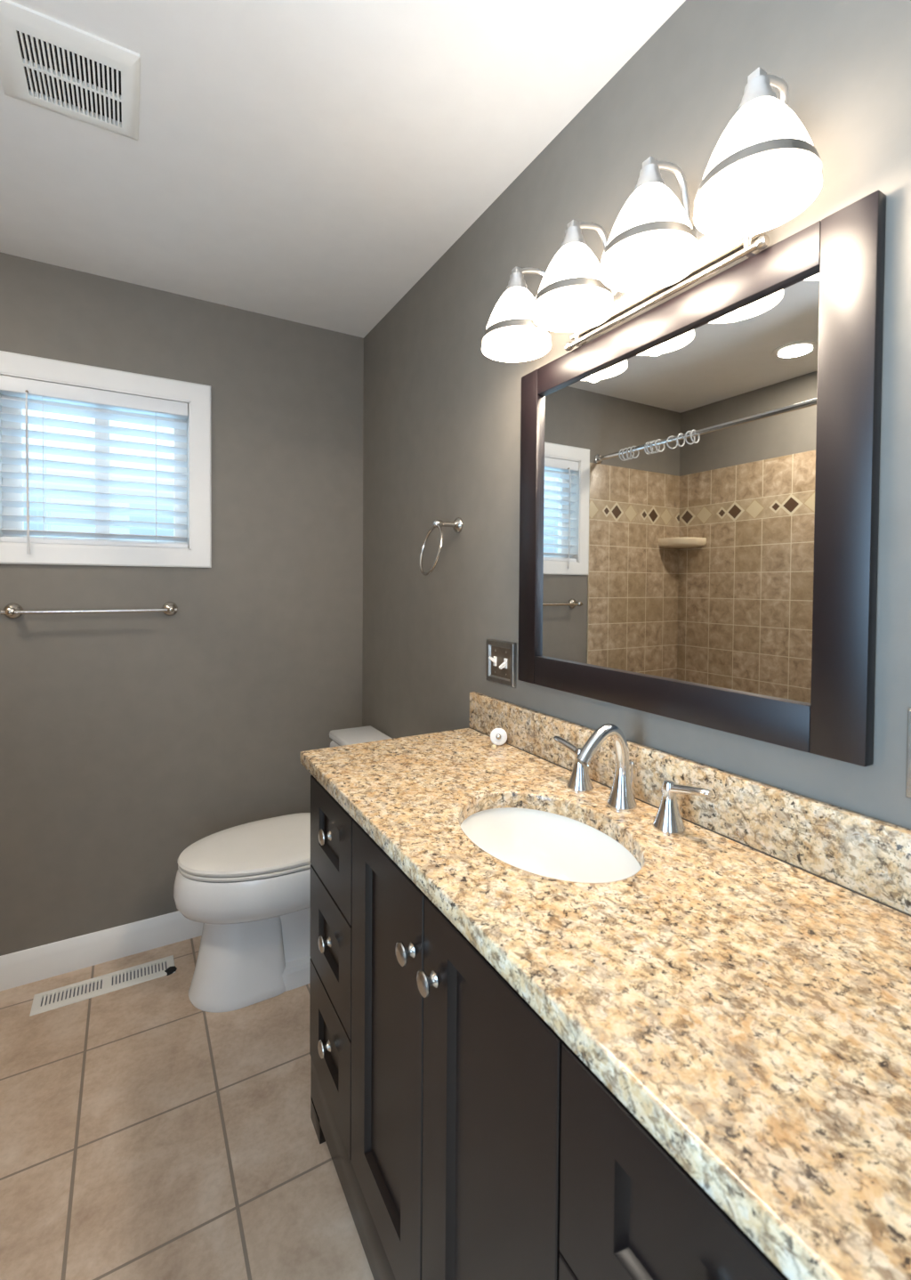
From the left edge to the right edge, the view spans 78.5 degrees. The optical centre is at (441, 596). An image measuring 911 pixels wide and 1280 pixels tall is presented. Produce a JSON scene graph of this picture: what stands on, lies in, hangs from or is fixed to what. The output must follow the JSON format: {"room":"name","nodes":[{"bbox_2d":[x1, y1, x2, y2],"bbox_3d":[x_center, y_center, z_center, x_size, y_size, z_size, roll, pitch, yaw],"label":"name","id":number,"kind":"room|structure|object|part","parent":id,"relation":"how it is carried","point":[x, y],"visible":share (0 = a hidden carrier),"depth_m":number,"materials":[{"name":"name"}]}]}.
{"room":"bathroom","nodes":[
{"label":"bathroom","id":0,"kind":"room"},
{"bbox_2d":[0,251,364,955],"bbox_3d":[-1.349,0.091,1.971,2.231,2.440,0.129,0,1,-29],"label":"wall","id":1,"kind":"structure","parent":0,"point":[129,741],"depth_m":2.11,"materials":[{"name":"grey paint"}]},
{"bbox_2d":[0,601,178,618],"bbox_3d":[-1.207,0.048,1.946,0.524,0.053,0.069,0,1,-29],"label":"towel bar","id":2,"kind":"object","parent":1,"relation":"attached to","point":[11,611],"visible":1,"depth_m":1.90,"materials":[{"name":"silver metal"}]},
{"bbox_3d":[-1.413,0.049,1.831,0.053,0.053,0.069,0,1,-29],"label":"post","id":3,"kind":"part","parent":2,"relation":"part of","materials":[{"name":"silver metal"}]},
{"bbox_3d":[-1.002,0.046,2.061,0.053,0.053,0.069,0,1,-29],"label":"post","id":4,"kind":"part","parent":2,"relation":"part of","materials":[{"name":"silver metal"}]},
{"bbox_2d":[0,910,203,991],"bbox_3d":[-0.943,1.255,2.155,1.352,0.111,0.015,0,1,-29],"label":"baseboard","id":5,"kind":"structure","parent":1,"relation":"attached to","point":[18,968],"depth_m":1.98,"materials":[{"name":"white paint"}]},
{"bbox_2d":[0,350,211,567],"bbox_3d":[-1.230,-0.459,2.019,0.723,0.695,0.136,0,1,-29],"label":"window","id":6,"kind":"structure","parent":1,"relation":"in","point":[198,396],"depth_m":2.02,"materials":[{"name":"white paint"}]},
{"bbox_2d":[0,374,188,554],"bbox_3d":[-1.216,-0.436,1.987,0.570,0.586,0.084,0,1,-29],"label":"window blind","id":7,"kind":"object","parent":6,"relation":"attached to","point":[9,385],"visible":0.98,"depth_m":1.97,"materials":[{"name":"white plastic"}]},
{"bbox_3d":[-1.366,-0.441,1.918,0.002,0.495,0.054,0,1,-29],"label":"ladder cord","id":8,"kind":"part","parent":7,"relation":"part of","materials":[{"name":"white fabric"}]},
{"bbox_3d":[-1.224,-0.192,2.003,0.570,0.018,0.050,0,1,-29],"label":"rail","id":9,"kind":"part","parent":7,"relation":"part of","materials":[{"name":"white plastic"}]},
{"bbox_3d":[-1.068,-0.442,2.084,0.002,0.495,0.054,0,1,-29],"label":"ladder cord","id":10,"kind":"part","parent":7,"relation":"part of","materials":[{"name":"white fabric"}]},
{"bbox_3d":[-1.249,-0.458,2.047,0.576,0.550,0.038,0,1,-29],"label":"sash","id":11,"kind":"part","parent":6,"relation":"part of","materials":[{"name":"white plastic"}]},
{"bbox_2d":[0,935,374,1279],"bbox_3d":[-0.260,1.387,0.153,2.351,0.060,4.420,0,1,-29],"label":"floor","id":12,"kind":"structure","parent":0,"point":[147,1133],"depth_m":1.35,"materials":[{"name":"beige tile"}]},
{"bbox_2d":[29,955,177,1016],"bbox_3d":[-1.132,1.310,1.892,0.420,0.010,0.106,0,1,-29],"label":"floor vent","id":13,"kind":"object","parent":12,"relation":"in","point":[44,1001],"visible":1,"depth_m":1.88,"materials":[{"name":"white metal"}]},
{"bbox_2d":[173,725,392,1012],"bbox_3d":[-0.530,0.932,1.990,0.772,0.768,0.434,0,1,-29],"label":"toilet","id":14,"kind":"object","parent":12,"relation":"on","point":[248,884],"visible":0.6,"depth_m":1.81,"materials":[{"name":"white ceramic"}]},
{"bbox_3d":[-0.596,0.975,1.954,0.620,0.173,0.398,0,1,-29],"label":"bowl","id":15,"kind":"part","parent":14,"relation":"part of","materials":[{"name":"white ceramic"}]},
{"bbox_3d":[-0.621,0.858,1.938,0.539,0.026,0.392,0,1,-29],"label":"lid","id":16,"kind":"part","parent":14,"relation":"part of","materials":[{"name":"white plastic"}]},
{"bbox_3d":[-0.621,0.880,1.938,0.534,0.014,0.390,0,1,-29],"label":"seat","id":17,"kind":"part","parent":14,"relation":"part of","materials":[{"name":"white plastic"}]},
{"bbox_3d":[-0.277,0.748,2.127,0.188,0.335,0.410,0,1,-29],"label":"tank","id":18,"kind":"part","parent":14,"relation":"part of","materials":[{"name":"white ceramic"}]},
{"bbox_3d":[-0.272,0.565,2.125,0.188,0.035,0.434,0,1,-29],"label":"tank lid","id":19,"kind":"part","parent":14,"relation":"part of","materials":[{"name":"white ceramic"}]},
{"bbox_2d":[309,775,789,1279],"bbox_3d":[0.178,0.889,0.984,0.529,0.907,1.245,0,1,-29],"label":"vanity cabinet","id":20,"kind":"object","parent":12,"relation":"on","point":[465,1138],"visible":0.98,"depth_m":0.79,"materials":[{"name":"brown wood"}]},
{"bbox_3d":[-0.265,1.022,1.262,0.026,0.035,0.035,0,1,-29],"label":"knob","id":21,"kind":"part","parent":20,"relation":"part of","materials":[{"name":"silver metal"}]},
{"bbox_3d":[-0.263,0.782,1.257,0.026,0.035,0.035,0,1,-29],"label":"knob","id":22,"kind":"part","parent":20,"relation":"part of","materials":[{"name":"silver metal"}]},
{"bbox_3d":[-0.261,0.539,1.252,0.026,0.035,0.035,0,1,-29],"label":"knob","id":23,"kind":"part","parent":20,"relation":"part of","materials":[{"name":"silver metal"}]},
{"bbox_3d":[-0.252,1.040,1.285,0.019,0.247,0.298,0,1,-29],"label":"drawer","id":24,"kind":"part","parent":20,"relation":"part of","materials":[{"name":"brown wood"}]},
{"bbox_3d":[-0.250,0.795,1.280,0.019,0.235,0.298,0,1,-29],"label":"drawer","id":25,"kind":"part","parent":20,"relation":"part of","materials":[{"name":"brown wood"}]},
{"bbox_3d":[-0.249,0.562,1.275,0.019,0.222,0.298,0,1,-29],"label":"drawer","id":26,"kind":"part","parent":20,"relation":"part of","materials":[{"name":"brown wood"}]},
{"bbox_3d":[0.188,1.259,0.999,0.499,0.166,1.245,0,1,-29],"label":"rail","id":27,"kind":"part","parent":20,"relation":"part of","materials":[{"name":"brown wood"}]},
{"bbox_3d":[-0.099,0.814,1.010,0.019,0.712,0.314,0,1,-29],"label":"door","id":28,"kind":"part","parent":20,"relation":"part of","materials":[{"name":"brown wood"}]},
{"bbox_3d":[-0.057,0.566,0.886,0.026,0.035,0.035,0,1,-29],"label":"knob","id":29,"kind":"part","parent":20,"relation":"part of","materials":[{"name":"silver metal"}]},
{"bbox_3d":[-0.021,0.568,0.821,0.026,0.035,0.035,0,1,-29],"label":"knob","id":30,"kind":"part","parent":20,"relation":"part of","materials":[{"name":"silver metal"}]},
{"bbox_3d":[0.054,0.821,0.735,0.019,0.712,0.309,0,1,-29],"label":"door","id":31,"kind":"part","parent":20,"relation":"part of","materials":[{"name":"brown wood"}]},
{"bbox_3d":[0.205,0.815,0.463,0.019,0.235,0.304,0,1,-29],"label":"drawer","id":32,"kind":"part","parent":20,"relation":"part of","materials":[{"name":"brown wood"}]},
{"bbox_2d":[300,728,910,1279],"bbox_3d":[0.187,0.419,0.970,0.522,0.032,1.297,0,1,-29],"label":"countertop","id":33,"kind":"structure","parent":20,"relation":"on","point":[750,1008],"depth_m":0.60,"materials":[{"name":"beige stone"}]},
{"bbox_2d":[490,728,507,749],"bbox_3d":[0.143,0.370,1.464,0.054,0.046,0.037,-1,2,-43],"label":"stopper","id":34,"kind":"object","parent":33,"relation":"on","point":[498,736],"visible":1,"depth_m":1.47,"materials":[{"name":"white plastic"}]},
{"bbox_2d":[461,807,641,883],"bbox_3d":[0.178,0.512,0.970,0.312,0.152,0.421,0,1,-29],"label":"sink","id":35,"kind":"object","parent":33,"relation":"in","point":[542,843],"visible":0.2,"depth_m":1.10,"materials":[{"name":"white ceramic"}]},
{"bbox_2d":[553,723,712,834],"bbox_3d":[0.313,0.321,1.051,0.145,0.163,0.376,0,1,-29],"label":"faucet","id":36,"kind":"object","parent":33,"relation":"on","point":[668,820],"visible":1,"depth_m":1.05,"materials":[{"name":"silver metal"}]},
{"bbox_3d":[0.271,0.322,1.200,0.020,0.029,0.074,0,1,-29],"label":"lever","id":37,"kind":"part","parent":36,"relation":"part of","materials":[{"name":"silver metal"}]},
{"bbox_3d":[0.291,0.358,1.165,0.054,0.084,0.054,0,1,-29],"label":"handle","id":38,"kind":"part","parent":36,"relation":"part of","materials":[{"name":"silver metal"}]},
{"bbox_3d":[0.311,0.321,1.050,0.141,0.163,0.056,0,1,-29],"label":"spout","id":39,"kind":"part","parent":36,"relation":"part of","materials":[{"name":"silver metal"}]},
{"bbox_3d":[0.371,0.356,1.085,0.011,0.073,0.011,0,1,-29],"label":"lift rod","id":40,"kind":"part","parent":36,"relation":"part of","materials":[{"name":"silver metal"}]},
{"bbox_3d":[0.398,0.363,0.973,0.054,0.084,0.054,0,1,-29],"label":"handle","id":41,"kind":"part","parent":36,"relation":"part of","materials":[{"name":"silver metal"}]},
{"bbox_3d":[0.418,0.328,0.937,0.020,0.029,0.074,0,1,-29],"label":"lever","id":42,"kind":"part","parent":36,"relation":"part of","materials":[{"name":"silver metal"}]},
{"bbox_3d":[0.207,0.583,0.459,0.019,0.222,0.304,0,1,-29],"label":"drawer","id":43,"kind":"part","parent":20,"relation":"part of","materials":[{"name":"brown wood"}]},
{"bbox_2d":[0,0,686,338],"bbox_3d":[-0.243,-1.122,0.101,2.351,0.080,4.420,0,1,-29],"label":"ceiling","id":44,"kind":"structure","parent":0,"point":[308,162],"depth_m":1.35,"materials":[{"name":"white paint"}]},
{"bbox_2d":[0,0,139,140],"bbox_3d":[-0.788,-1.101,1.182,0.258,0.016,0.247,0,1,-29],"label":"exhaust fan","id":45,"kind":"object","parent":44,"relation":"attached to","point":[47,62],"visible":1,"depth_m":1.16,"materials":[{"name":"white plastic"}]},
{"bbox_2d":[15,30,122,127],"bbox_3d":[-0.782,-1.098,1.187,0.183,0.010,0.164,0,1,-29],"label":"grille","id":46,"kind":"object","parent":45,"relation":"attached to","point":[50,72],"depth_m":1.18,"materials":[{"name":"white plastic"}]},
{"bbox_2d":[362,0,910,829],"bbox_3d":[0.723,0.133,0.671,0.120,2.440,4.420,0,1,-29],"label":"wall","id":47,"kind":"structure","parent":0,"point":[441,424],"depth_m":1.20,"materials":[{"name":"grey paint"}]},
{"bbox_2d":[420,517,462,575],"bbox_3d":[-0.001,-0.156,1.722,0.117,0.184,0.159,0,1,-29],"label":"towel ring","id":48,"kind":"object","parent":47,"relation":"attached to","point":[457,524],"visible":1,"depth_m":1.72,"materials":[{"name":"silver metal"}]},
{"bbox_3d":[0.016,-0.223,1.718,0.091,0.049,0.049,0,1,-29],"label":"post","id":49,"kind":"part","parent":48,"relation":"part of","materials":[{"name":"silver metal"}]},
{"bbox_2d":[486,638,517,688],"bbox_3d":[0.157,0.181,1.534,0.027,0.119,0.132,0,1,-29],"label":"light switch","id":50,"kind":"object","parent":47,"relation":"attached to","point":[501,668],"visible":1,"depth_m":1.53,"materials":[{"name":"grey metal"}]},
{"bbox_3d":[0.166,0.181,1.540,0.005,0.089,0.102,0,1,-29],"label":"plate","id":51,"kind":"part","parent":50,"relation":"part of","materials":[{"name":"grey metal"}]},
{"bbox_2d":[481,66,823,362],"bbox_3d":[0.328,-0.649,1.034,0.209,0.205,0.711,0,1,-29],"label":"vanity light","id":52,"kind":"object","parent":47,"relation":"attached to","point":[765,168],"visible":1,"depth_m":0.92,"materials":[{"name":"white glass"}]},
{"bbox_3d":[0.170,-0.619,1.264,0.058,0.089,0.058,0,1,-29],"label":"bulb","id":53,"kind":"part","parent":52,"relation":"part of","materials":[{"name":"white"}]},
{"bbox_3d":[0.170,-0.625,1.264,0.157,0.125,0.157,0,1,-29],"label":"lamp shade","id":54,"kind":"part","parent":52,"relation":"part of","materials":[{"name":"white glass"}]},
{"bbox_2d":[505,266,528,291],"bbox_3d":[0.171,-0.709,1.262,0.067,0.066,0.067,0,1,-29],"label":"socket","id":55,"kind":"object","parent":52,"relation":"attached to","point":[517,282],"depth_m":1.25,"materials":[{"name":"silver metal"}]},
{"bbox_3d":[0.253,-0.690,1.265,0.167,0.134,0.058,1,1,16],"label":"arm","id":56,"kind":"part","parent":52,"relation":"part of","materials":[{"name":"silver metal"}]},
{"bbox_3d":[0.260,-0.621,1.103,0.157,0.125,0.157,0,1,-29],"label":"lamp shade","id":57,"kind":"part","parent":52,"relation":"part of","materials":[{"name":"white glass"}]},
{"bbox_3d":[0.260,-0.615,1.103,0.058,0.089,0.058,0,1,-29],"label":"bulb","id":58,"kind":"part","parent":52,"relation":"part of","materials":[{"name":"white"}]},
{"bbox_2d":[560,219,586,248],"bbox_3d":[0.261,-0.705,1.101,0.067,0.066,0.067,0,1,-29],"label":"socket","id":59,"kind":"object","parent":52,"relation":"attached to","point":[573,238],"depth_m":1.08,"materials":[{"name":"silver metal"}]},
{"bbox_3d":[0.311,-0.687,1.129,0.122,0.133,0.011,0,1,-29],"label":"arm","id":60,"kind":"part","parent":52,"relation":"part of","materials":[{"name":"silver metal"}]},
{"bbox_3d":[0.350,-0.611,0.942,0.058,0.089,0.058,0,1,-29],"label":"bulb","id":61,"kind":"part","parent":52,"relation":"part of","materials":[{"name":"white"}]},
{"bbox_3d":[0.350,-0.617,0.942,0.157,0.125,0.157,0,1,-29],"label":"lamp shade","id":62,"kind":"part","parent":52,"relation":"part of","materials":[{"name":"white glass"}]},
{"bbox_2d":[633,156,665,192],"bbox_3d":[0.351,-0.701,0.940,0.067,0.066,0.067,0,1,-29],"label":"socket","id":63,"kind":"object","parent":52,"relation":"attached to","point":[650,179],"depth_m":0.92,"materials":[{"name":"silver metal"}]},
{"bbox_3d":[0.394,-0.557,1.060,0.012,0.012,0.430,0,1,-29],"label":"rail","id":64,"kind":"part","parent":52,"relation":"part of","materials":[{"name":"silver metal"}]},
{"bbox_3d":[0.398,-0.576,1.062,0.012,0.012,0.430,0,1,-29],"label":"rail","id":65,"kind":"part","parent":52,"relation":"part of","materials":[{"name":"silver metal"}]},
{"bbox_3d":[0.401,-0.683,0.968,0.122,0.133,0.011,0,1,-29],"label":"arm","id":66,"kind":"part","parent":52,"relation":"part of","materials":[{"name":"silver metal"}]},
{"bbox_3d":[0.440,-0.607,0.780,0.058,0.089,0.058,0,1,-29],"label":"bulb","id":67,"kind":"part","parent":52,"relation":"part of","materials":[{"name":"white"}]},
{"bbox_2d":[737,66,777,113],"bbox_3d":[0.441,-0.697,0.779,0.067,0.066,0.067,0,1,-29],"label":"socket","id":68,"kind":"object","parent":52,"relation":"attached to","point":[758,92],"depth_m":0.76,"materials":[{"name":"silver metal"}]},
{"bbox_3d":[0.440,-0.613,0.780,0.157,0.125,0.157,0,1,-29],"label":"lamp shade","id":69,"kind":"part","parent":52,"relation":"part of","materials":[{"name":"white glass"}]},
{"bbox_3d":[0.488,-0.679,0.836,0.052,0.134,0.151,1,1,23],"label":"arm","id":70,"kind":"part","parent":52,"relation":"part of","materials":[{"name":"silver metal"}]},
{"bbox_2d":[469,691,910,916],"bbox_3d":[0.407,0.350,1.091,0.022,0.105,1.297,0,1,-29],"label":"backsplash","id":71,"kind":"structure","parent":47,"relation":"attached to","point":[869,857],"depth_m":0.90,"materials":[{"name":"beige stone"}]},
{"bbox_2d":[518,189,886,766],"bbox_3d":[0.401,-0.164,1.098,0.022,0.776,0.780,0,1,-29],"label":"wall mirror","id":72,"kind":"object","parent":47,"relation":"attached to","point":[700,474],"visible":1,"depth_m":0.94,"materials":[{"name":"brown wood"}]},
{"bbox_3d":[0.397,0.189,1.108,0.022,0.069,0.641,0,1,-29],"label":"rail","id":73,"kind":"part","parent":72,"relation":"part of","materials":[{"name":"brown wood"}]},
{"bbox_3d":[0.404,-0.167,1.103,0.008,0.650,0.648,0,1,-29],"label":"glass","id":74,"kind":"part","parent":72,"relation":"part of","materials":[{"name":"white mirror"}]},
{"bbox_3d":[0.402,-0.521,1.093,0.022,0.063,0.641,0,1,-29],"label":"rail","id":75,"kind":"part","parent":72,"relation":"part of","materials":[{"name":"brown wood"}]},
{"bbox_2d":[906,707,910,798],"bbox_3d":[0.631,0.206,0.703,0.009,0.118,0.074,0,1,-29],"label":"outlet plate","id":76,"kind":"object","parent":47,"relation":"attached to","point":[909,729],"visible":1,"depth_m":0.73,"materials":[{"name":"silver metal"}]}
]}

